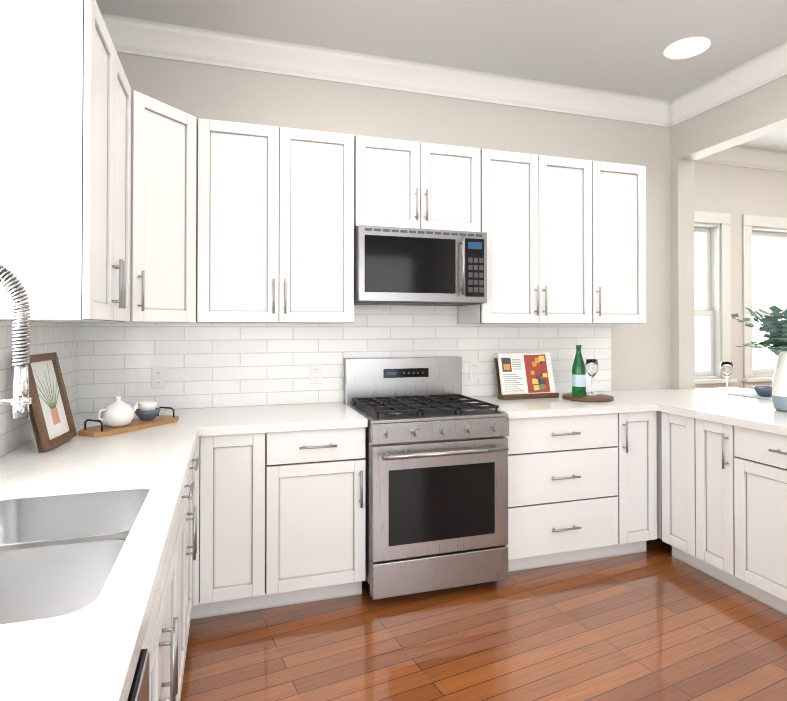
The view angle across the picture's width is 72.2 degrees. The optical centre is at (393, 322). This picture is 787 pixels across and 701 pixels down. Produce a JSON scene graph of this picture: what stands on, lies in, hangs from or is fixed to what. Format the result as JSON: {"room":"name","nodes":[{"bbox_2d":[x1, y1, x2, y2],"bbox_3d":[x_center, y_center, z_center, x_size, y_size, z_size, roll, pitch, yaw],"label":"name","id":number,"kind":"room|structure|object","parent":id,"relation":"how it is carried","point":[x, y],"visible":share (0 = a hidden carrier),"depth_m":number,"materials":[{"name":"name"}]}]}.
{"room":"kitchen","nodes":[
{"label":"kitchen","id":0,"kind":"room"},
{"bbox_2d":[117,53,670,402],"bbox_3d":[0.172,-0.101,3.504,4.210,3.000,0.150,0,-1,-17],"label":"wall","id":1,"kind":"structure","parent":0,"point":[640,356],"depth_m":3.53,"materials":[{"name":"grey paint"}]},
{"bbox_2d":[0,321,79,456],"bbox_3d":[-1.180,0.226,1.263,0.008,0.474,3.270,0,-1,-17],"label":"tile backsplash","id":2,"kind":"structure","parent":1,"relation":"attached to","point":[63,339],"depth_m":2.21,"materials":[{"name":"white tile"}]},
{"bbox_2d":[80,305,610,412],"bbox_3d":[-0.063,0.161,3.346,3.370,0.646,0.008,0,-1,-17],"label":"tile backsplash","id":3,"kind":"structure","parent":1,"relation":"attached to","point":[104,365],"depth_m":3.17,"materials":[{"name":"white tile"}]},
{"bbox_2d":[151,367,165,388],"bbox_3d":[-1.289,0.304,2.959,0.072,0.120,0.007,0,-1,-17],"label":"electrical outlet plate","id":4,"kind":"object","parent":3,"relation":"attached to","point":[158,377],"depth_m":2.96,"materials":[{"name":"white plastic"}]},
{"bbox_2d":[310,364,321,383],"bbox_3d":[-0.462,0.307,3.214,0.072,0.120,0.007,0,-1,-17],"label":"electrical outlet plate","id":5,"kind":"object","parent":3,"relation":"attached to","point":[315,369],"depth_m":3.21,"materials":[{"name":"white plastic"}]},
{"bbox_2d":[469,360,478,378],"bbox_3d":[0.527,0.310,3.518,0.072,0.120,0.007,0,-1,-17],"label":"electrical outlet plate","id":6,"kind":"object","parent":3,"relation":"attached to","point":[473,365],"depth_m":3.52,"materials":[{"name":"white plastic"}]},
{"bbox_2d":[101,13,668,125],"bbox_3d":[0.205,-1.529,3.394,3.660,0.145,0.106,0,-1,-17],"label":"crown molding","id":7,"kind":"structure","parent":1,"relation":"attached to","point":[140,37],"depth_m":3.27,"materials":[{"name":"white wood"}]},
{"bbox_2d":[197,118,645,323],"bbox_3d":[0.286,-0.508,3.260,2.758,1.030,0.385,0,-1,-17],"label":"upper cabinet","id":8,"kind":"object","parent":1,"relation":"attached to","point":[283,213],"visible":0.98,"depth_m":3.03,"materials":[{"name":"white wood"}]},
{"bbox_2d":[354,225,486,305],"bbox_3d":[0.122,-0.309,3.154,0.752,0.409,0.470,0,-1,-17],"label":"microwave","id":9,"kind":"object","parent":8,"relation":"attached to","point":[410,266],"visible":0.98,"depth_m":2.97,"materials":[{"name":"grey metal"}]},
{"bbox_2d":[96,0,786,151],"bbox_3d":[2.466,-1.672,1.323,7.400,0.100,7.000,0,-1,-17],"label":"ceiling","id":10,"kind":"structure","parent":0,"point":[618,46],"depth_m":2.98,"materials":[{"name":"white paint"}]},
{"bbox_2d":[664,37,710,58],"bbox_3d":[1.713,-1.598,3.151,0.244,0.012,0.244,0,-1,-17],"label":"recessed light","id":11,"kind":"object","parent":10,"relation":"in","point":[685,48],"visible":1,"depth_m":3.14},
{"bbox_2d":[180,538,786,700],"bbox_3d":[2.466,1.428,1.292,7.400,0.100,7.000,0,-1,-17],"label":"floor","id":12,"kind":"structure","parent":0,"point":[656,621],"depth_m":2.33,"materials":[{"name":"brown wood"}]},
{"bbox_2d":[127,648,149,700],"bbox_3d":[-0.573,0.933,0.470,0.686,0.872,0.600,0,-1,-17],"label":"dishwasher","id":13,"kind":"object","parent":12,"relation":"on","point":[139,690],"visible":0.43,"depth_m":0.79,"materials":[{"name":"grey metal"}]},
{"bbox_2d":[141,570,180,700],"bbox_3d":[-0.837,1.066,1.172,0.609,0.620,0.891,0,-1,-17],"label":"base cabinet","id":14,"kind":"object","parent":12,"relation":"on","point":[165,641],"depth_m":1.29,"materials":[{"name":"grey wood"}]},
{"bbox_2d":[161,459,196,690],"bbox_3d":[-1.075,0.948,1.945,0.609,0.872,0.844,0,-1,-17],"label":"base cabinet","id":15,"kind":"object","parent":12,"relation":"on","point":[179,554],"depth_m":2.01,"materials":[{"name":"grey wood"}]},
{"bbox_2d":[0,265,207,700],"bbox_3d":[-0.883,0.281,1.369,0.633,0.876,3.298,0,-1,-17],"label":"countertop","id":16,"kind":"structure","parent":15,"relation":"on","point":[86,527],"depth_m":1.24,"materials":[{"name":"stone"}]},
{"bbox_2d":[0,265,31,418],"bbox_3d":[-0.998,0.151,1.240,0.278,0.622,0.078,0,-1,-17],"label":"faucet","id":17,"kind":"object","parent":16,"relation":"on","point":[20,402],"depth_m":1.27,"materials":[{"name":"silver metal"}]},
{"bbox_2d":[26,352,76,452],"bbox_3d":[-1.324,0.295,2.078,0.111,0.348,0.309,0,-1,-12],"label":"picture frame","id":18,"kind":"object","parent":16,"relation":"on","point":[51,419],"visible":0.88,"depth_m":2.05,"materials":[{"name":"brown wood"}]},
{"bbox_2d":[0,489,149,624],"bbox_3d":[-0.805,0.610,1.192,0.433,0.213,0.848,0,-1,-17],"label":"sink basin","id":19,"kind":"object","parent":16,"relation":"in","point":[59,549],"depth_m":1.24,"materials":[{"name":"silver metal"}]},
{"bbox_2d":[78,396,178,436],"bbox_3d":[-1.182,0.400,2.443,0.170,0.148,0.460,0,-1,23],"label":"serving tray","id":20,"kind":"object","parent":16,"relation":"on","point":[117,416],"visible":1,"depth_m":2.35,"materials":[{"name":"brown wood"}]},
{"bbox_2d":[190,427,365,619],"bbox_3d":[-0.616,0.957,2.832,0.830,0.872,0.645,0,-1,-17],"label":"base cabinet","id":21,"kind":"object","parent":12,"relation":"on","point":[280,518],"visible":0.98,"depth_m":2.57,"materials":[{"name":"white wood"}]},
{"bbox_2d":[204,402,367,435],"bbox_3d":[-0.580,0.499,2.841,0.761,0.040,0.658,0,-1,-17],"label":"countertop","id":22,"kind":"structure","parent":21,"relation":"on","point":[333,415],"depth_m":2.67,"materials":[{"name":"stone"}]},
{"bbox_2d":[344,356,508,600],"bbox_3d":[0.164,0.805,3.007,0.746,1.180,0.727,0,-1,-17],"label":"range","id":23,"kind":"object","parent":12,"relation":"on","point":[436,459],"visible":1,"depth_m":2.74,"materials":[{"name":"silver metal"}]},
{"bbox_2d":[504,411,656,571],"bbox_3d":[0.997,0.962,3.329,1.019,0.872,0.645,0,-1,-17],"label":"base cabinet","id":24,"kind":"object","parent":12,"relation":"on","point":[582,487],"visible":0.83,"depth_m":3.06,"materials":[{"name":"grey wood"}]},
{"bbox_2d":[462,391,655,418],"bbox_3d":[0.984,0.504,3.337,0.997,0.040,0.633,0,-1,-17],"label":"countertop","id":25,"kind":"structure","parent":24,"relation":"on","point":[538,407],"depth_m":3.12,"materials":[{"name":"stone"}]},
{"bbox_2d":[494,352,558,399],"bbox_3d":[0.852,0.341,3.482,0.400,0.287,0.145,0,-1,-17],"label":"cookbook","id":26,"kind":"object","parent":25,"relation":"on","point":[524,375],"visible":1,"depth_m":3.47,"materials":[{"name":"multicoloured paper"}]},
{"bbox_2d":[562,345,613,401],"bbox_3d":[1.223,0.314,3.400,0.306,0.339,0.306,0,-1,-17],"label":"round board","id":27,"kind":"object","parent":25,"relation":"on","point":[580,368],"visible":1,"depth_m":3.38,"materials":[{"name":"brown wood"}]},
{"bbox_2d":[572,345,585,395],"bbox_3d":[1.169,0.303,3.404,0.085,0.318,0.085,0,-1,-17],"label":"bottle","id":28,"kind":"object","parent":27,"relation":"on","point":[578,367],"depth_m":3.37,"materials":[{"name":"green glass"}]},
{"bbox_2d":[657,411,680,560],"bbox_3d":[1.911,0.960,3.136,0.609,0.872,0.318,0,-1,-17],"label":"base cabinet","id":29,"kind":"object","parent":12,"relation":"on","point":[668,424],"depth_m":3.13,"materials":[{"name":"grey wood"}]},
{"bbox_2d":[681,415,716,578],"bbox_3d":[1.975,0.958,2.929,0.609,0.872,0.354,0,-1,-17],"label":"base cabinet","id":30,"kind":"object","parent":12,"relation":"on","point":[698,436],"depth_m":2.93,"materials":[{"name":"grey wood"}]},
{"bbox_2d":[717,422,786,614],"bbox_3d":[2.099,0.954,2.527,0.609,0.872,0.726,0,-1,-17],"label":"base cabinet","id":31,"kind":"object","parent":12,"relation":"on","point":[721,502],"depth_m":2.64,"materials":[{"name":"grey wood"}]},
{"bbox_2d":[604,387,786,435],"bbox_3d":[2.324,0.499,2.784,1.235,0.040,2.478,0,-1,-17],"label":"countertop","id":32,"kind":"structure","parent":31,"relation":"on","point":[710,404],"depth_m":3.10,"materials":[{"name":"stone"}]},
{"bbox_2d":[720,362,733,391],"bbox_3d":[2.332,0.382,3.772,0.080,0.210,0.080,0,-1,-17],"label":"wine glass","id":33,"kind":"object","parent":32,"relation":"on","point":[726,368],"visible":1,"depth_m":3.75,"materials":[{"name":"clear glass"}]},
{"bbox_2d":[729,392,771,399],"bbox_3d":[2.456,0.483,3.506,0.320,0.003,0.380,0,-1,-17],"label":"placemat","id":34,"kind":"object","parent":32,"relation":"on","point":[754,395],"visible":0.49,"depth_m":3.55,"materials":[{"name":"grey fabric"}]},
{"bbox_2d":[753,386,771,396],"bbox_3d":[2.421,0.451,3.517,0.128,0.060,0.128,0,-1,-17],"label":"bowl","id":35,"kind":"object","parent":34,"relation":"on","point":[766,391],"visible":0.79,"depth_m":3.49,"materials":[{"name":"blue ceramic"}]},
{"bbox_2d":[731,305,786,411],"bbox_3d":[2.069,0.195,2.920,0.475,0.568,0.426,0,-1,-17],"label":"vase","id":36,"kind":"object","parent":32,"relation":"on","point":[775,328],"visible":1,"depth_m":2.90,"materials":[{"name":"white ceramic"}]},
{"bbox_2d":[670,75,786,388],"bbox_3d":[3.017,-0.124,1.163,0.150,3.000,6.000,0,-1,-17],"label":"wall","id":37,"kind":"structure","parent":0,"point":[761,111],"depth_m":3.94,"materials":[{"name":"grey paint"}]},
{"bbox_2d":[661,41,786,127],"bbox_3d":[2.895,-1.552,1.140,0.106,0.145,6.000,0,-1,-17],"label":"crown molding","id":38,"kind":"structure","parent":37,"relation":"attached to","point":[769,66],"depth_m":3.47,"materials":[{"name":"white wood"}]},
{"bbox_2d":[694,162,786,387],"bbox_3d":[3.340,-0.085,5.108,3.090,3.000,0.150,0,-1,-17],"label":"wall","id":39,"kind":"structure","parent":0,"point":[737,193],"depth_m":4.96,"materials":[{"name":"white paint"}]},
{"bbox_2d":[694,211,786,389],"bbox_3d":[3.310,-0.180,5.069,1.850,1.630,0.210,0,-1,-17],"label":"dining room window","id":40,"kind":"structure","parent":39,"relation":"in","point":[716,312],"depth_m":4.96,"materials":[{"name":"white wood"}]},
{"bbox_2d":[694,146,786,171],"bbox_3d":[3.502,-1.513,5.038,2.830,0.145,0.106,0,-1,-17],"label":"crown molding","id":41,"kind":"structure","parent":39,"relation":"attached to","point":[738,156],"depth_m":4.96,"materials":[{"name":"white wood"}]},
{"bbox_3d":[-0.863,-0.136,-0.032,0.150,3.000,6.000,0,-1,-17],"label":"wall","id":42,"kind":"structure","parent":0,"visible":0},
{"bbox_2d":[0,0,143,322],"bbox_3d":[-1.201,-0.520,2.006,0.397,1.030,0.798,0,-1,-17],"label":"upper cabinet","id":43,"kind":"object","parent":42,"relation":"attached to","point":[98,190],"depth_m":1.65,"materials":[{"name":"grey wood"}]},
{"bbox_2d":[144,95,196,322],"bbox_3d":[-1.282,-0.514,2.628,0.608,1.030,0.669,0,-1,-17],"label":"upper cabinet","id":44,"kind":"object","parent":42,"relation":"attached to","point":[170,133],"depth_m":2.57,"materials":[{"name":"grey wood"}]},
{"label":"outside","id":45,"kind":"structure","parent":0,"visible":0},
{"bbox_2d":[694,233,786,370],"bbox_3d":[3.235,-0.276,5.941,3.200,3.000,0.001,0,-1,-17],"label":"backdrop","id":46,"kind":"structure","parent":45,"point":[769,272],"depth_m":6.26,"materials":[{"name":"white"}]}
]}

